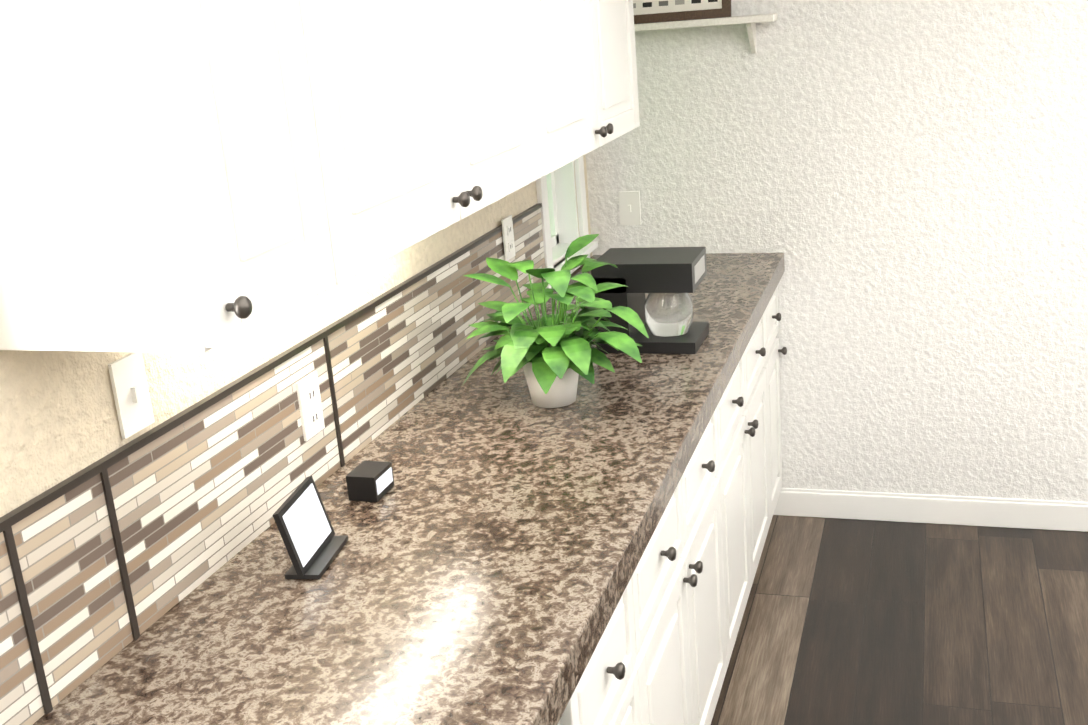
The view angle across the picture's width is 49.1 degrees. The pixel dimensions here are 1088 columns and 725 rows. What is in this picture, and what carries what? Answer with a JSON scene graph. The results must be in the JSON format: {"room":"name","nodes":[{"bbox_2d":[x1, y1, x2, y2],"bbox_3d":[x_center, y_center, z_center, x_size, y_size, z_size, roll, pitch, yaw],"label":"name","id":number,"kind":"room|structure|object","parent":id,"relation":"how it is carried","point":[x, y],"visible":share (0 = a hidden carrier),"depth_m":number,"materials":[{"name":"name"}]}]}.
{"room":"kitchen","nodes":[
{"label":"kitchen","id":0,"kind":"room"},
{"bbox_2d":[0,155,591,516],"bbox_3d":[2.550,0.271,0.595,6.871,2.195,5.315,1,18,18],"label":"wall","id":1,"kind":"structure","parent":0,"point":[59,422],"depth_m":1.66,"materials":[{"name":"beige paint"}]},
{"bbox_2d":[108,352,154,438],"bbox_3d":[-0.580,0.045,1.683,0.013,0.109,0.069,1,18,18],"label":"light switch","id":2,"kind":"object","parent":1,"relation":"attached to","point":[130,389],"depth_m":1.68,"materials":[{"name":"white plastic"}]},
{"bbox_2d":[0,203,541,713],"bbox_3d":[-0.330,0.000,2.451,0.013,0.269,2.199,1,18,18],"label":"trim","id":3,"kind":"structure","parent":1,"relation":"attached to","point":[100,467],"depth_m":1.66,"materials":[{"name":"black metal"}]},
{"bbox_2d":[0,208,546,724],"bbox_3d":[-0.530,0.205,1.849,0.009,0.257,3.533,1,18,18],"label":"backsplash","id":4,"kind":"structure","parent":1,"relation":"attached to","point":[202,496],"depth_m":1.87,"materials":[{"name":"tile"}]},
{"bbox_2d":[296,371,324,440],"bbox_3d":[-0.420,0.079,2.152,0.009,0.109,0.069,1,18,18],"label":"outlet","id":5,"kind":"object","parent":1,"relation":"attached to","point":[308,391],"depth_m":2.14,"materials":[{"name":"white plastic"}]},
{"bbox_2d":[0,0,639,352],"bbox_3d":[-0.216,-0.680,2.233,0.344,0.763,2.119,1,18,18],"label":"upper cabinet","id":6,"kind":"object","parent":1,"relation":"attached to","point":[190,176],"visible":1,"depth_m":1.41,"materials":[{"name":"white wood"}]},
{"bbox_2d":[501,215,514,260],"bbox_3d":[-0.092,-0.328,3.136,0.009,0.109,0.069,1,18,18],"label":"outlet","id":7,"kind":"object","parent":1,"relation":"attached to","point":[507,223],"depth_m":3.13,"materials":[{"name":"white plastic"}]},
{"bbox_2d":[585,0,1087,501],"bbox_3d":[1.277,-0.538,3.617,2.341,2.195,0.111,1,18,18],"label":"wall","id":8,"kind":"structure","parent":0,"point":[901,186],"depth_m":3.66,"materials":[{"name":"white paint"}]},
{"bbox_2d":[618,191,640,224],"bbox_3d":[0.280,-0.504,3.887,0.069,0.109,0.013,1,18,18],"label":"light switch","id":9,"kind":"object","parent":8,"relation":"attached to","point":[629,208],"visible":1,"depth_m":3.87,"materials":[{"name":"white plastic"}]},
{"bbox_2d":[634,13,777,53],"bbox_3d":[0.400,-0.984,3.634,0.611,0.113,0.115,1,18,18],"label":"wall shelf","id":10,"kind":"object","parent":8,"relation":"attached to","point":[751,21],"visible":0.54,"depth_m":3.54,"materials":[{"name":"white wood"}]},
{"bbox_2d":[633,0,730,23],"bbox_3d":[0.391,-1.229,3.566,0.333,0.397,0.065,1,18,18],"label":"framed picture","id":11,"kind":"object","parent":10,"relation":"on","point":[650,11],"visible":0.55,"depth_m":3.59,"materials":[{"name":"brown wood"}]},
{"bbox_2d":[536,156,1087,531],"bbox_3d":[1.823,-0.458,3.207,3.857,2.193,7.709,1,18,18],"label":"baseboard","id":12,"kind":"structure","parent":8,"relation":"attached to","point":[557,191],"depth_m":3.82,"materials":[{"name":"white wood"}]},
{"bbox_2d":[711,515,1087,724],"bbox_3d":[3.566,0.196,4.450,7.871,0.046,13.288,1,18,18],"label":"floor","id":13,"kind":"structure","parent":0,"point":[857,622],"depth_m":3.28,"materials":[{"name":"brown wood"}]},
{"bbox_2d":[561,552,660,724],"bbox_3d":[-0.160,0.763,2.047,0.609,0.844,0.427,1,18,18],"label":"base cabinet","id":14,"kind":"object","parent":13,"relation":"on","point":[620,688],"depth_m":1.97,"materials":[{"name":"white wood"}]},
{"bbox_2d":[649,392,736,724],"bbox_3d":[0.023,0.580,2.601,0.609,0.844,0.908,1,18,18],"label":"base cabinet","id":15,"kind":"object","parent":13,"relation":"on","point":[691,553],"depth_m":2.57,"materials":[{"name":"white wood"}]},
{"bbox_2d":[33,252,784,724],"bbox_3d":[-0.099,0.242,2.170,0.631,0.065,3.794,1,18,18],"label":"countertop","id":16,"kind":"structure","parent":15,"relation":"on","point":[485,586],"depth_m":1.83,"materials":[{"name":"brown stone"}]},
{"bbox_2d":[273,476,347,578],"bbox_3d":[-0.365,0.259,1.877,0.058,0.112,0.148,-2,17,10],"label":"display","id":17,"kind":"object","parent":16,"relation":"on","point":[314,545],"visible":0.95,"depth_m":1.86,"materials":[{"name":"black plastic"}]},
{"bbox_2d":[346,461,394,501],"bbox_3d":[-0.310,0.212,2.129,0.056,0.046,0.074,1,18,18],"label":"clock","id":18,"kind":"object","parent":16,"relation":"on","point":[370,481],"visible":1,"depth_m":2.10,"materials":[{"name":"black plastic"}]},
{"bbox_2d":[462,234,648,407],"bbox_3d":[0.032,-0.085,2.510,0.417,0.340,0.408,1,18,18],"label":"potted plant","id":19,"kind":"object","parent":16,"relation":"on","point":[553,356],"visible":1,"depth_m":2.44,"materials":[{"name":"green plant"}]},
{"bbox_2d":[591,247,708,353],"bbox_3d":[0.261,-0.153,2.884,0.242,0.218,0.185,1,18,18],"label":"coffee maker","id":20,"kind":"object","parent":16,"relation":"on","point":[668,279],"visible":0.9,"depth_m":2.82,"materials":[{"name":"black plastic"}]},
{"bbox_2d":[729,304,776,633],"bbox_3d":[0.268,0.334,3.348,0.609,0.844,0.963,1,18,18],"label":"base cabinet","id":21,"kind":"object","parent":13,"relation":"on","point":[752,406],"depth_m":3.34,"materials":[{"name":"white wood"}]},
{"bbox_2d":[773,288,784,499],"bbox_3d":[0.435,0.167,3.854,0.609,0.844,0.377,1,18,18],"label":"base cabinet","id":22,"kind":"object","parent":13,"relation":"on","point":[776,316],"depth_m":3.86,"materials":[{"name":"white wood"}]}
]}

